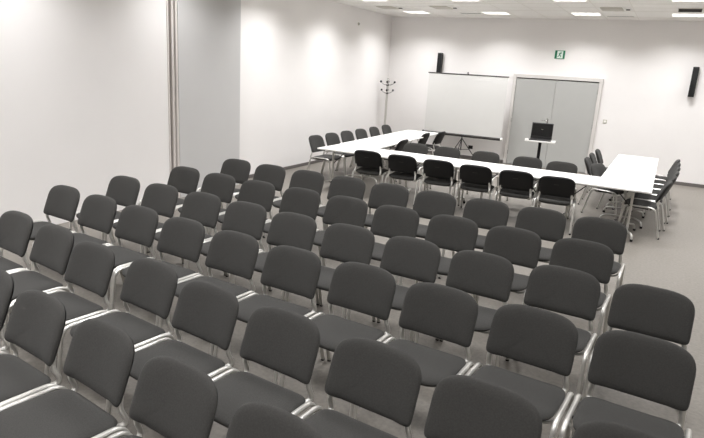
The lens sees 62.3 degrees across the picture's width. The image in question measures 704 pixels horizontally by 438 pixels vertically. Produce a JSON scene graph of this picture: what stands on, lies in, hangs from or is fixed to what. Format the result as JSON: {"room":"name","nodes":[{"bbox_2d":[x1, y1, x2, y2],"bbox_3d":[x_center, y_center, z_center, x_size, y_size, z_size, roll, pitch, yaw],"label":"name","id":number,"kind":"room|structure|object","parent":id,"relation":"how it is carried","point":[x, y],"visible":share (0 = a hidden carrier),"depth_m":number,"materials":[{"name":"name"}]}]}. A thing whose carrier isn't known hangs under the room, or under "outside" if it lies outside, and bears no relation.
{"room":"conference room","nodes":[
{"label":"conference room","id":0,"kind":"room"},
{"bbox_2d":[0,0,169,223],"bbox_3d":[-5.071,-1.154,4.816,0.400,3.522,9.125,11,16,26],"label":"wall","id":1,"kind":"structure","parent":0,"point":[84,83],"depth_m":7.39,"materials":[{"name":"white paint"}]},
{"bbox_2d":[166,0,171,171],"bbox_3d":[-2.900,-2.050,8.745,0.410,3.522,0.030,11,16,26],"label":"trim","id":2,"kind":"structure","parent":1,"relation":"attached to","point":[167,24],"depth_m":8.65,"materials":[{"name":"silver metal"}]},
{"bbox_2d":[169,0,175,168],"bbox_3d":[-2.857,-2.065,8.814,0.420,3.522,0.045,11,16,26],"label":"trim","id":3,"kind":"structure","parent":1,"relation":"attached to","point":[171,22],"depth_m":8.71,"materials":[{"name":"silver metal"}]},
{"bbox_2d":[173,0,179,197],"bbox_3d":[-2.821,-2.075,8.859,0.440,3.522,0.040,11,16,26],"label":"trim","id":4,"kind":"structure","parent":1,"relation":"attached to","point":[174,1],"depth_m":8.75,"materials":[{"name":"silver metal"}]},
{"bbox_2d":[177,0,240,197],"bbox_3d":[-2.465,-2.219,9.495,0.450,3.522,1.446,11,16,26],"label":"wall panel","id":5,"kind":"object","parent":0,"point":[208,31],"visible":0.56,"depth_m":9.35,"materials":[{"name":"grey paint"}]},
{"bbox_2d":[239,0,391,174],"bbox_3d":[-0.659,-3.059,13.126,0.200,3.522,6.825,11,16,25],"label":"wall","id":6,"kind":"structure","parent":0,"point":[308,68],"depth_m":12.28,"materials":[{"name":"white paint"}]},
{"bbox_2d":[249,160,323,177],"bbox_3d":[-0.667,-1.369,13.504,0.018,0.065,6.800,11,16,25],"label":"baseboard","id":7,"kind":"structure","parent":6,"relation":"attached to","point":[314,161],"depth_m":12.59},
{"bbox_2d":[0,148,703,437],"bbox_3d":[2.355,0.839,6.095,13.414,0.120,17.970,11,16,26],"label":"floor","id":8,"kind":"structure","parent":0,"point":[674,262],"depth_m":5.74,"materials":[{"name":"grey carpet"}]},
{"bbox_2d":[0,269,13,353],"bbox_3d":[-2.371,0.759,3.463,0.584,0.823,0.638,13,18,33],"label":"chair","id":9,"kind":"object","parent":8,"relation":"on","point":[6,280],"visible":0.85,"depth_m":3.45,"materials":[{"name":"grey fabric"}]},
{"bbox_2d":[0,210,32,271],"bbox_3d":[-2.943,0.398,4.717,0.584,0.823,0.638,13,17,32],"label":"chair","id":10,"kind":"object","parent":8,"relation":"on","point":[16,227],"visible":0.79,"depth_m":4.79,"materials":[{"name":"grey fabric"}]},
{"bbox_2d":[0,290,65,406],"bbox_3d":[-1.894,0.875,3.128,0.584,0.823,0.638,13,17,33],"label":"chair","id":11,"kind":"object","parent":8,"relation":"on","point":[37,320],"visible":0.96,"depth_m":3.18,"materials":[{"name":"grey fabric"}]},
{"bbox_2d":[0,185,79,270],"bbox_3d":[-3.047,0.122,5.752,0.584,0.823,0.638,12,17,31],"label":"chair","id":12,"kind":"object","parent":8,"relation":"on","point":[62,201],"visible":0.53,"depth_m":5.84,"materials":[{"name":"black fabric"}]},
{"bbox_2d":[7,224,73,351],"bbox_3d":[-2.459,0.509,4.403,0.584,0.823,0.638,13,18,33],"label":"chair","id":13,"kind":"object","parent":8,"relation":"on","point":[53,244],"visible":0.76,"depth_m":4.46,"materials":[{"name":"black fabric"}]},
{"bbox_2d":[2,241,114,375],"bbox_3d":[-2.003,0.629,4.045,0.584,0.823,0.638,13,17,33],"label":"chair","id":14,"kind":"object","parent":8,"relation":"on","point":[90,266],"visible":0.74,"depth_m":4.11,"materials":[{"name":"grey fabric"}]},
{"bbox_2d":[0,318,134,437],"bbox_3d":[-1.408,0.986,2.813,0.584,0.823,0.638,14,18,34],"label":"chair","id":15,"kind":"object","parent":8,"relation":"on","point":[100,355],"visible":1,"depth_m":2.84,"materials":[{"name":"black fabric"}]},
{"bbox_2d":[33,194,123,283],"bbox_3d":[-2.556,0.232,5.444,0.584,0.823,0.638,12,17,31],"label":"chair","id":16,"kind":"object","parent":8,"relation":"on","point":[98,212],"visible":0.56,"depth_m":5.54,"materials":[{"name":"grey fabric"}]},
{"bbox_2d":[69,175,143,245],"bbox_3d":[-2.680,-0.021,6.384,0.584,0.823,0.638,12,17,29],"label":"chair","id":17,"kind":"object","parent":8,"relation":"on","point":[124,190],"visible":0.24,"depth_m":6.48,"materials":[{"name":"black fabric"}]},
{"bbox_2d":[71,205,158,303],"bbox_3d":[-2.062,0.343,5.132,0.584,0.823,0.638,12,17,30],"label":"chair","id":18,"kind":"object","parent":8,"relation":"on","point":[138,224],"visible":0.66,"depth_m":5.21,"materials":[{"name":"grey fabric"}]},
{"bbox_2d":[56,258,177,413],"bbox_3d":[-1.483,0.734,3.764,0.584,0.823,0.638,13,17,33],"label":"chair","id":19,"kind":"object","parent":8,"relation":"on","point":[150,284],"visible":0.75,"depth_m":3.83,"materials":[{"name":"grey fabric"}]},
{"bbox_2d":[104,183,183,263],"bbox_3d":[-2.175,0.084,6.096,0.584,0.823,0.638,12,17,29],"label":"chair","id":20,"kind":"object","parent":8,"relation":"on","point":[162,198],"visible":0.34,"depth_m":6.19,"materials":[{"name":"grey fabric"}]},
{"bbox_2d":[111,217,204,325],"bbox_3d":[-1.572,0.453,4.822,0.584,0.823,0.638,12,17,30],"label":"chair","id":21,"kind":"object","parent":8,"relation":"on","point":[181,237],"visible":0.53,"depth_m":4.90,"materials":[{"name":"grey fabric"}]},
{"bbox_2d":[106,356,217,437],"bbox_3d":[-0.928,1.102,2.478,0.584,0.823,0.638,13,17,33],"label":"chair","id":22,"kind":"object","parent":8,"relation":"on","point":[173,397],"visible":1,"depth_m":2.59,"materials":[{"name":"black fabric"}]},
{"bbox_2d":[138,166,199,206],"bbox_3d":[-2.228,-0.196,7.161,0.584,0.823,0.638,12,17,29],"label":"chair","id":23,"kind":"object","parent":8,"relation":"on","point":[184,179],"visible":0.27,"depth_m":7.26,"materials":[{"name":"grey fabric"}]},
{"bbox_2d":[105,281,238,413],"bbox_3d":[-1.020,0.853,3.411,0.584,0.823,0.638,13,17,33],"label":"chair","id":24,"kind":"object","parent":8,"relation":"on","point":[207,311],"visible":0.67,"depth_m":3.48,"materials":[{"name":"black fabric"}]},
{"bbox_2d":[144,192,225,275],"bbox_3d":[-1.662,0.188,5.816,0.584,0.823,0.638,12,17,29],"label":"chair","id":25,"kind":"object","parent":8,"relation":"on","point":[202,207],"visible":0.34,"depth_m":5.91,"materials":[{"name":"black fabric"}]},
{"bbox_2d":[174,173,235,255],"bbox_3d":[-1.726,-0.088,6.861,0.584,0.823,0.638,12,17,29],"label":"chair","id":26,"kind":"object","parent":8,"relation":"on","point":[221,185],"visible":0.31,"depth_m":6.95,"materials":[{"name":"black fabric"}]},
{"bbox_2d":[158,230,258,355],"bbox_3d":[-1.076,0.562,4.515,0.584,0.823,0.638,12,17,30],"label":"chair","id":27,"kind":"object","parent":8,"relation":"on","point":[232,252],"visible":0.69,"depth_m":4.60,"materials":[{"name":"grey fabric"}]},
{"bbox_2d":[196,159,250,208],"bbox_3d":[-1.736,-0.375,7.957,0.584,0.823,0.638,11,17,28],"label":"chair","id":28,"kind":"object","parent":8,"relation":"on","point":[239,169],"visible":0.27,"depth_m":8.05,"materials":[{"name":"grey fabric"}]},
{"bbox_2d":[186,201,268,288],"bbox_3d":[-1.163,0.295,5.518,0.584,0.823,0.638,12,17,29],"label":"chair","id":29,"kind":"object","parent":8,"relation":"on","point":[249,218],"visible":0.41,"depth_m":5.62,"materials":[{"name":"black fabric"}]},
{"bbox_2d":[208,180,275,246],"bbox_3d":[-1.219,0.016,6.577,0.584,0.823,0.638,12,17,29],"label":"chair","id":30,"kind":"object","parent":8,"relation":"on","point":[262,193],"visible":0.39,"depth_m":6.67,"materials":[{"name":"black fabric"}]},
{"bbox_2d":[228,164,285,204],"bbox_3d":[-1.227,-0.271,7.674,0.584,0.823,0.638,11,17,28],"label":"chair","id":31,"kind":"object","parent":8,"relation":"on","point":[273,174],"visible":0.37,"depth_m":7.77,"materials":[{"name":"grey fabric"}]},
{"bbox_2d":[212,306,319,427],"bbox_3d":[-0.525,0.965,3.094,0.584,0.823,0.638,12,17,31],"label":"chair","id":32,"kind":"object","parent":8,"relation":"on","point":[281,340],"visible":0.77,"depth_m":3.16,"materials":[{"name":"grey fabric"}]},
{"bbox_2d":[213,245,324,383],"bbox_3d":[-0.576,0.671,4.210,0.584,0.823,0.638,12,17,30],"label":"chair","id":33,"kind":"object","parent":8,"relation":"on","point":[295,270],"visible":0.61,"depth_m":4.29,"materials":[{"name":"grey fabric"}]},
{"bbox_2d":[226,402,322,437],"bbox_3d":[-0.445,1.214,2.158,0.584,0.823,0.638,13,18,34],"label":"chair","id":34,"kind":"object","parent":8,"relation":"on","point":[251,419],"visible":1,"depth_m":2.31,"materials":[{"name":"grey fabric"}]},
{"bbox_2d":[231,212,319,304],"bbox_3d":[-0.669,0.405,5.208,0.584,0.823,0.638,11,17,28],"label":"chair","id":35,"kind":"object","parent":8,"relation":"on","point":[286,228],"visible":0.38,"depth_m":5.32,"materials":[{"name":"grey fabric"}]},
{"bbox_2d":[263,187,320,259],"bbox_3d":[-0.696,0.116,6.313,0.584,0.823,0.638,12,17,29],"label":"chair","id":36,"kind":"object","parent":8,"relation":"on","point":[304,201],"visible":0.37,"depth_m":6.42,"materials":[{"name":"grey fabric"}]},
{"bbox_2d":[263,170,323,237],"bbox_3d":[-0.705,-0.171,7.409,0.584,0.823,0.638,11,17,28],"label":"chair","id":37,"kind":"object","parent":8,"relation":"on","point":[307,179],"visible":0.39,"depth_m":7.51,"materials":[{"name":"grey fabric"}]},
{"bbox_2d":[307,135,345,182],"bbox_3d":[-0.513,-1.192,11.371,0.638,0.823,0.584,11,16,27],"label":"chair","id":38,"kind":"object","parent":8,"relation":"on","point":[315,141],"visible":0.89,"depth_m":11.32,"materials":[{"name":"grey fabric"}]},
{"bbox_2d":[285,223,375,321],"bbox_3d":[-0.159,0.510,4.923,0.584,0.823,0.638,11,17,28],"label":"chair","id":39,"kind":"object","parent":8,"relation":"on","point":[341,242],"visible":0.45,"depth_m":5.03,"materials":[{"name":"grey fabric"}]},
{"bbox_2d":[280,262,395,416],"bbox_3d":[-0.060,0.775,3.929,0.584,0.823,0.638,12,17,30],"label":"chair","id":40,"kind":"object","parent":8,"relation":"on","point":[367,289],"visible":0.73,"depth_m":4.00,"materials":[{"name":"black fabric"}]},
{"bbox_2d":[313,195,367,263],"bbox_3d":[-0.188,0.220,6.027,0.584,0.823,0.638,11,17,28],"label":"chair","id":41,"kind":"object","parent":8,"relation":"on","point":[339,209],"visible":0.41,"depth_m":6.14,"materials":[{"name":"black fabric"}]},
{"bbox_2d":[321,133,359,174],"bbox_3d":[-0.220,-1.324,11.944,0.638,0.823,0.584,11,17,28],"label":"chair","id":42,"kind":"object","parent":8,"relation":"on","point":[331,138],"visible":0.5,"depth_m":11.87,"materials":[{"name":"black fabric"}]},
{"bbox_2d":[317,176,365,227],"bbox_3d":[-0.186,-0.070,7.140,0.584,0.823,0.638,11,17,28],"label":"chair","id":43,"kind":"object","parent":8,"relation":"on","point":[340,185],"visible":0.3,"depth_m":7.26,"materials":[{"name":"black fabric"}]},
{"bbox_2d":[337,131,360,173],"bbox_3d":[0.082,-1.449,12.491,0.638,0.823,0.584,11,17,28],"label":"chair","id":44,"kind":"object","parent":8,"relation":"on","point":[346,136],"visible":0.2,"depth_m":12.51,"materials":[{"name":"grey fabric"}]},
{"bbox_2d":[317,144,403,182],"bbox_3d":[0.144,-0.872,10.446,1.342,0.740,0.842,11,16,26],"label":"folding table","id":45,"kind":"object","parent":8,"relation":"on","point":[342,148],"visible":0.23,"depth_m":10.39,"materials":[{"name":"white laminate"}]},
{"bbox_2d":[300,337,421,437],"bbox_3d":[-0.026,1.077,2.778,0.584,0.823,0.638,12,17,31],"label":"chair","id":46,"kind":"object","parent":8,"relation":"on","point":[380,378],"visible":0.97,"depth_m":2.87,"materials":[{"name":"grey fabric"}]},
{"bbox_2d":[351,129,385,166],"bbox_3d":[0.393,-1.583,13.075,0.638,0.823,0.584,11,17,28],"label":"chair","id":47,"kind":"object","parent":8,"relation":"on","point":[360,133],"visible":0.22,"depth_m":13.09,"materials":[{"name":"grey fabric"}]},
{"bbox_2d":[340,138,398,183],"bbox_3d":[0.375,-1.139,11.524,0.808,0.740,1.260,10,16,24],"label":"folding table","id":48,"kind":"object","parent":8,"relation":"on","point":[366,142],"visible":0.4,"depth_m":11.31,"materials":[{"name":"white laminate"}]},
{"bbox_2d":[352,150,391,183],"bbox_3d":[0.342,-0.813,10.113,0.584,0.823,0.638,9,16,22],"label":"chair","id":49,"kind":"object","parent":8,"relation":"on","point":[370,162],"visible":0.97,"depth_m":9.85,"materials":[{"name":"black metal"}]},
{"bbox_2d":[369,127,396,148],"bbox_3d":[0.721,-1.729,13.712,0.638,0.823,0.584,10,16,25],"label":"chair","id":50,"kind":"object","parent":8,"relation":"on","point":[374,131],"visible":0.26,"depth_m":13.70,"materials":[{"name":"grey fabric"}]},
{"bbox_2d":[364,183,408,238],"bbox_3d":[0.321,0.035,6.856,0.584,0.823,0.638,11,16,27],"label":"chair","id":51,"kind":"object","parent":8,"relation":"on","point":[381,194],"visible":0.39,"depth_m":6.98,"materials":[{"name":"grey fabric"}]},
{"bbox_2d":[380,78,395,148],"bbox_3d":[0.895,-2.777,15.581,0.378,1.920,0.378,-10,20,-42],"label":"coat stand","id":52,"kind":"object","parent":8,"relation":"on","point":[387,81],"visible":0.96,"depth_m":15.43,"materials":[{"name":"silver metal"}]},
{"bbox_2d":[369,139,407,181],"bbox_3d":[0.779,-1.239,11.846,0.638,0.823,0.584,10,16,25],"label":"chair","id":53,"kind":"object","parent":8,"relation":"on","point":[400,145],"visible":0.29,"depth_m":11.54,"materials":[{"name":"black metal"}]},
{"bbox_2d":[346,236,440,341],"bbox_3d":[0.355,0.613,4.644,0.584,0.823,0.638,12,17,29],"label":"chair","id":54,"kind":"object","parent":8,"relation":"on","point":[417,259],"visible":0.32,"depth_m":4.74,"materials":[{"name":"black fabric"}]},
{"bbox_2d":[370,205,418,283],"bbox_3d":[0.311,0.328,5.729,0.584,0.823,0.638,11,17,28],"label":"chair","id":55,"kind":"object","parent":8,"relation":"on","point":[389,221],"visible":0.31,"depth_m":5.84,"materials":[{"name":"black fabric"}]},
{"bbox_2d":[369,134,422,168],"bbox_3d":[0.917,-1.397,12.636,0.808,0.740,1.260,10,16,24],"label":"folding table","id":56,"kind":"object","parent":8,"relation":"on","point":[390,137],"visible":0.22,"depth_m":12.48,"materials":[{"name":"laminate"}]},
{"bbox_2d":[385,154,425,204],"bbox_3d":[0.899,-0.707,9.830,0.584,0.823,0.638,10,16,22],"label":"chair","id":57,"kind":"object","parent":8,"relation":"on","point":[404,167],"visible":0.96,"depth_m":9.57,"materials":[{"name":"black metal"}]},
{"bbox_2d":[388,143,427,187],"bbox_3d":[1.088,-0.988,10.950,0.584,0.823,0.638,10,16,25],"label":"chair","id":58,"kind":"object","parent":8,"relation":"on","point":[418,148],"visible":0.39,"depth_m":11.07,"materials":[{"name":"black fabric"}]},
{"bbox_2d":[389,130,437,164],"bbox_3d":[1.459,-1.655,13.748,0.808,0.740,1.260,10,16,24],"label":"folding table","id":59,"kind":"object","parent":8,"relation":"on","point":[405,132],"visible":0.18,"depth_m":13.63,"materials":[{"name":"laminate"}]},
{"bbox_2d":[352,282,477,419],"bbox_3d":[0.427,0.887,3.612,0.584,0.823,0.638,12,17,30],"label":"chair","id":60,"kind":"object","parent":8,"relation":"on","point":[443,312],"visible":0.75,"depth_m":3.68,"materials":[{"name":"grey fabric"}]},
{"bbox_2d":[386,152,477,202],"bbox_3d":[1.321,-0.647,9.849,1.331,0.740,0.842,11,16,26],"label":"folding table","id":61,"kind":"object","parent":8,"relation":"on","point":[420,158],"visible":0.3,"depth_m":9.81,"materials":[{"name":"white laminate"}]},
{"bbox_2d":[413,190,455,256],"bbox_3d":[0.826,0.140,6.565,0.584,0.823,0.638,11,17,28],"label":"chair","id":62,"kind":"object","parent":8,"relation":"on","point":[428,204],"visible":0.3,"depth_m":6.68,"materials":[{"name":"grey fabric"}]},
{"bbox_2d":[426,131,445,154],"bbox_3d":[1.851,-1.698,13.851,0.638,0.823,0.584,11,17,28],"label":"chair","id":63,"kind":"object","parent":8,"relation":"on","point":[439,137],"visible":0.59,"depth_m":13.59,"materials":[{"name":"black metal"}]},
{"bbox_2d":[399,214,477,298],"bbox_3d":[0.833,0.428,5.462,0.584,0.823,0.638,12,17,28],"label":"chair","id":64,"kind":"object","parent":8,"relation":"on","point":[448,232],"visible":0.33,"depth_m":5.56,"materials":[{"name":"grey fabric"}]},
{"bbox_2d":[419,159,459,205],"bbox_3d":[1.444,-0.596,9.531,0.584,0.823,0.638,9,16,21],"label":"chair","id":65,"kind":"object","parent":8,"relation":"on","point":[438,172],"visible":0.95,"depth_m":9.28,"materials":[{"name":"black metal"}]},
{"bbox_2d":[420,147,459,193],"bbox_3d":[1.639,-0.876,10.649,0.584,0.823,0.638,10,16,25],"label":"chair","id":66,"kind":"object","parent":8,"relation":"on","point":[450,152],"visible":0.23,"depth_m":10.76,"materials":[{"name":"black fabric"}]},
{"bbox_2d":[414,250,513,360],"bbox_3d":[0.863,0.717,4.364,0.584,0.823,0.638,12,17,29],"label":"chair","id":67,"kind":"object","parent":8,"relation":"on","point":[479,273],"visible":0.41,"depth_m":4.46,"materials":[{"name":"black fabric"}]},
{"bbox_2d":[422,72,508,154],"bbox_3d":[2.785,-2.570,14.664,2.110,2.198,0.666,11,16,26],"label":"projection screen","id":68,"kind":"object","parent":8,"relation":"on","point":[468,105],"visible":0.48,"depth_m":14.59,"materials":[{"name":"fabric"}]},
{"bbox_2d":[438,198,508,278],"bbox_3d":[1.356,0.239,6.309,0.584,0.823,0.638,11,17,28],"label":"chair","id":69,"kind":"object","parent":8,"relation":"on","point":[488,214],"visible":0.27,"depth_m":6.41,"materials":[{"name":"grey fabric"}]},
{"bbox_2d":[455,164,497,207],"bbox_3d":[1.973,-0.483,9.219,0.584,0.823,0.638,9,16,22],"label":"chair","id":70,"kind":"object","parent":8,"relation":"on","point":[476,178],"visible":0.93,"depth_m":8.97,"materials":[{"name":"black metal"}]},
{"bbox_2d":[457,151,499,198],"bbox_3d":[2.281,-0.759,10.345,0.584,0.823,0.638,10,16,25],"label":"chair","id":71,"kind":"object","parent":8,"relation":"on","point":[482,156],"visible":0.26,"depth_m":10.46,"materials":[{"name":"grey fabric"}]},
{"bbox_2d":[424,375,541,437],"bbox_3d":[0.441,1.187,2.463,0.584,0.823,0.638,13,17,32],"label":"chair","id":72,"kind":"object","parent":8,"relation":"on","point":[461,406],"visible":1,"depth_m":2.59,"materials":[{"name":"grey fabric"}]},
{"bbox_2d":[475,226,541,307],"bbox_3d":[1.330,0.535,5.166,0.584,0.823,0.638,12,17,28],"label":"chair","id":73,"kind":"object","parent":8,"relation":"on","point":[521,247],"visible":0.47,"depth_m":5.25,"materials":[{"name":"grey fabric"}]},
{"bbox_2d":[470,161,558,203],"bbox_3d":[2.493,-0.422,9.255,1.331,0.740,0.842,11,16,26],"label":"folding table","id":74,"kind":"object","parent":8,"relation":"on","point":[537,174],"visible":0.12,"depth_m":9.19,"materials":[{"name":"laminate"}]},
{"bbox_2d":[494,170,536,206],"bbox_3d":[2.516,-0.375,8.928,0.584,0.823,0.638,10,16,22],"label":"chair","id":75,"kind":"object","parent":8,"relation":"on","point":[512,183],"visible":0.94,"depth_m":8.67,"materials":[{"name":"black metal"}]},
{"bbox_2d":[498,156,541,205],"bbox_3d":[2.910,-0.624,9.971,0.584,0.823,0.638,11,17,28],"label":"chair","id":76,"kind":"object","parent":8,"relation":"on","point":[521,161],"visible":0.22,"depth_m":10.09,"materials":[{"name":"grey fabric"}]},
{"bbox_2d":[465,304,577,437],"bbox_3d":[0.937,0.989,3.335,0.584,0.823,0.638,12,17,30],"label":"chair","id":77,"kind":"object","parent":8,"relation":"on","point":[537,337],"visible":0.79,"depth_m":3.40,"materials":[{"name":"black fabric"}]},
{"bbox_2d":[515,207,565,262],"bbox_3d":[1.866,0.343,6.027,0.584,0.823,0.638,11,17,28],"label":"chair","id":78,"kind":"object","parent":8,"relation":"on","point":[549,224],"visible":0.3,"depth_m":6.12,"materials":[{"name":"black fabric"}]},
{"bbox_2d":[525,138,555,185],"bbox_3d":[3.712,-1.107,11.674,0.570,0.984,0.462,9,16,21],"label":"laptop stand","id":79,"kind":"object","parent":8,"relation":"on","point":[526,139],"visible":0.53,"depth_m":11.51,"materials":[{"name":"white plastic"}]},
{"bbox_2d":[529,122,553,141],"bbox_3d":[3.752,-1.726,11.535,0.410,0.329,0.312,9,16,21],"label":"laptop","id":80,"kind":"object","parent":79,"relation":"on","point":[540,131],"visible":1,"depth_m":11.63,"materials":[{"name":"black plastic"}]},
{"bbox_2d":[495,265,600,418],"bbox_3d":[1.405,0.812,4.120,0.584,0.823,0.638,12,17,29],"label":"chair","id":81,"kind":"object","parent":8,"relation":"on","point":[564,290],"visible":0.58,"depth_m":4.20,"materials":[{"name":"black fabric"}]},
{"bbox_2d":[533,176,576,234],"bbox_3d":[3.005,-0.265,8.616,0.584,0.823,0.638,9,16,21],"label":"chair","id":82,"kind":"object","parent":8,"relation":"on","point":[554,190],"visible":0.99,"depth_m":8.36,"materials":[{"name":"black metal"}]},
{"bbox_2d":[534,161,577,218],"bbox_3d":[3.381,-0.502,9.611,0.584,0.823,0.638,11,16,26],"label":"chair","id":83,"kind":"object","parent":8,"relation":"on","point":[559,166],"visible":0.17,"depth_m":9.73,"materials":[{"name":"grey fabric"}]},
{"bbox_2d":[540,238,613,337],"bbox_3d":[1.848,0.639,4.888,0.584,0.823,0.638,12,17,29],"label":"chair","id":84,"kind":"object","parent":8,"relation":"on","point":[596,259],"visible":0.44,"depth_m":4.97,"materials":[{"name":"black fabric"}]},
{"bbox_2d":[578,157,615,209],"bbox_3d":[4.471,-0.668,10.495,0.638,0.823,0.584,11,16,26],"label":"chair","id":85,"kind":"object","parent":8,"relation":"on","point":[588,162],"visible":0.27,"depth_m":10.41,"materials":[{"name":"grey fabric"}]},
{"bbox_2d":[571,217,626,289],"bbox_3d":[2.362,0.448,5.735,0.584,0.823,0.638,11,17,28],"label":"chair","id":86,"kind":"object","parent":8,"relation":"on","point":[610,233],"visible":0.52,"depth_m":5.82,"materials":[{"name":"black fabric"}]},
{"bbox_2d":[556,172,652,241],"bbox_3d":[3.665,-0.197,8.660,1.331,0.740,0.842,11,16,26],"label":"folding table","id":87,"kind":"object","parent":8,"relation":"on","point":[586,180],"visible":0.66,"depth_m":8.46,"materials":[{"name":"laminate"}]},
{"bbox_2d":[581,163,631,219],"bbox_3d":[4.292,-0.477,9.723,0.584,0.823,0.638,-10,19,-41],"label":"chair","id":88,"kind":"object","parent":8,"relation":"on","point":[597,169],"visible":0.62,"depth_m":9.69,"materials":[{"name":"black fabric"}]},
{"bbox_2d":[572,420,663,437],"bbox_3d":[0.970,1.294,2.173,0.584,0.823,0.638,13,17,33],"label":"chair","id":89,"kind":"object","parent":8,"relation":"on","point":[593,428],"visible":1,"depth_m":2.36,"materials":[{"name":"grey fabric"}]},
{"bbox_2d":[558,330,695,437],"bbox_3d":[1.442,1.094,3.048,0.584,0.823,0.638,12,17,30],"label":"chair","id":90,"kind":"object","parent":8,"relation":"on","point":[650,368],"visible":0.93,"depth_m":3.13,"materials":[{"name":"black fabric"}]},
{"bbox_2d":[599,168,654,228],"bbox_3d":[4.404,-0.343,9.389,0.731,0.740,1.160,11,16,26],"label":"folding table","id":91,"kind":"object","parent":8,"relation":"on","point":[613,173],"visible":0.77,"depth_m":9.24,"materials":[{"name":"white laminate"}]},
{"bbox_2d":[604,160,656,214],"bbox_3d":[4.954,-0.571,10.387,0.731,0.740,1.160,11,16,26],"label":"folding table","id":92,"kind":"object","parent":8,"relation":"on","point":[648,168],"visible":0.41,"depth_m":10.24,"materials":[{"name":"laminate"}]},
{"bbox_2d":[611,154,657,197],"bbox_3d":[5.505,-0.798,11.385,0.731,0.740,1.160,11,16,26],"label":"folding table","id":93,"kind":"object","parent":8,"relation":"on","point":[626,158],"visible":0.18,"depth_m":11.25,"materials":[{"name":"laminate"}]},
{"bbox_2d":[582,284,694,428],"bbox_3d":[1.898,0.920,3.819,0.584,0.823,0.638,11,17,28],"label":"chair","id":94,"kind":"object","parent":8,"relation":"on","point":[668,315],"visible":0.41,"depth_m":3.93,"materials":[{"name":"grey fabric"}]},
{"bbox_2d":[618,180,672,239],"bbox_3d":[4.340,-0.200,8.673,0.638,0.823,0.584,11,16,27],"label":"chair","id":95,"kind":"object","parent":8,"relation":"on","point":[648,205],"visible":0.89,"depth_m":8.50,"materials":[{"name":"silver metal"}]},
{"bbox_2d":[622,175,676,230],"bbox_3d":[4.680,-0.309,9.167,0.638,0.823,0.584,11,16,26],"label":"chair","id":96,"kind":"object","parent":8,"relation":"on","point":[644,196],"visible":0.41,"depth_m":9.03,"materials":[{"name":"silver metal"}]},
{"bbox_2d":[632,167,680,216],"bbox_3d":[5.304,-0.535,10.177,0.638,0.823,0.584,10,16,25],"label":"chair","id":97,"kind":"object","parent":8,"relation":"on","point":[655,186],"visible":0.21,"depth_m":10.02,"materials":[{"name":"silver metal"}]},
{"bbox_2d":[652,171,679,223],"bbox_3d":[4.998,-0.419,9.664,0.638,0.823,0.584,11,16,26],"label":"chair","id":98,"kind":"object","parent":8,"relation":"on","point":[654,191],"visible":0.21,"depth_m":9.39,"materials":[{"name":"silver metal"}]},
{"bbox_2d":[654,163,680,209],"bbox_3d":[5.596,-0.651,10.688,0.638,0.823,0.584,10,16,25],"label":"chair","id":99,"kind":"object","parent":8,"relation":"on","point":[656,181],"visible":0.27,"depth_m":10.56,"materials":[{"name":"grey fabric"}]},
{"bbox_2d":[655,159,679,199],"bbox_3d":[5.880,-0.768,11.202,0.638,0.823,0.584,11,17,28],"label":"chair","id":100,"kind":"object","parent":8,"relation":"on","point":[660,177],"visible":0.27,"depth_m":11.12,"materials":[{"name":"grey fabric"}]},
{"bbox_2d":[331,0,703,20],"bbox_3d":[2.564,-2.689,5.175,13.414,0.140,17.970,11,16,26],"label":"ceiling","id":101,"kind":"structure","parent":0,"point":[661,10],"depth_m":11.98,"materials":[{"name":"tile"}]},
{"bbox_2d":[428,5,461,8],"bbox_3d":[2.004,-4.568,12.583,0.580,0.026,0.540,11,16,26],"label":"ceiling vent","id":102,"kind":"object","parent":101,"relation":"in","point":[432,6],"visible":1,"depth_m":12.49,"materials":[{"name":"white metal"}]},
{"bbox_2d":[361,0,700,19],"bbox_3d":[2.604,-2.612,5.171,12.914,0.006,17.570,11,16,26],"label":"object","id":103,"kind":"structure","parent":101,"relation":"attached to","point":[361,0],"depth_m":12.10,"materials":[{"name":"white"}]},
{"bbox_2d":[599,7,633,10],"bbox_3d":[5.043,-4.005,11.118,0.580,0.026,0.540,11,16,26],"label":"ceiling vent","id":104,"kind":"object","parent":101,"relation":"in","point":[601,8],"visible":1,"depth_m":11.04,"materials":[{"name":"white plastic"}]},
{"bbox_2d":[672,13,703,16],"bbox_3d":[6.639,-4.064,11.483,0.580,0.094,0.580,11,16,26],"label":"ceiling light","id":105,"kind":"object","parent":101,"relation":"attached to","point":[673,14],"visible":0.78,"depth_m":11.62,"materials":[{"name":"white plastic"}]},
{"bbox_2d":[677,8,703,11],"bbox_3d":[6.232,-3.795,10.581,0.580,0.026,0.540,11,16,26],"label":"ceiling vent","id":106,"kind":"object","parent":101,"relation":"in","point":[678,9],"visible":1,"depth_m":10.51,"materials":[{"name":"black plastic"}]},
{"bbox_2d":[386,17,703,184],"bbox_3d":[6.665,-2.660,13.267,13.414,3.522,0.200,11,16,26],"label":"wall","id":107,"kind":"structure","parent":0,"point":[645,67],"depth_m":13.58,"materials":[{"name":"white paint"}]},
{"bbox_2d":[436,53,442,72],"bbox_3d":[2.287,-4.032,15.171,0.116,0.570,0.137,11,16,26],"label":"wall speaker","id":108,"kind":"object","parent":107,"relation":"attached to","point":[440,55],"visible":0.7,"depth_m":15.11,"materials":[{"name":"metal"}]},
{"bbox_2d":[503,74,603,173],"bbox_3d":[4.835,-2.334,14.175,2.070,2.225,0.098,11,16,26],"label":"door","id":109,"kind":"structure","parent":107,"relation":"in","point":[572,104],"depth_m":14.11,"materials":[{"name":"silver metal"}]},
{"bbox_2d":[674,181,703,187],"bbox_3d":[8.969,-0.503,12.362,7.428,0.075,0.018,11,16,26],"label":"baseboard","id":110,"kind":"structure","parent":107,"relation":"attached to","point":[676,182],"depth_m":13.06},
{"bbox_2d":[688,67,699,96],"bbox_3d":[7.391,-2.962,12.602,0.116,0.635,0.137,11,16,26],"label":"wall speaker","id":111,"kind":"object","parent":107,"relation":"attached to","point":[695,72],"visible":1,"depth_m":12.54,"materials":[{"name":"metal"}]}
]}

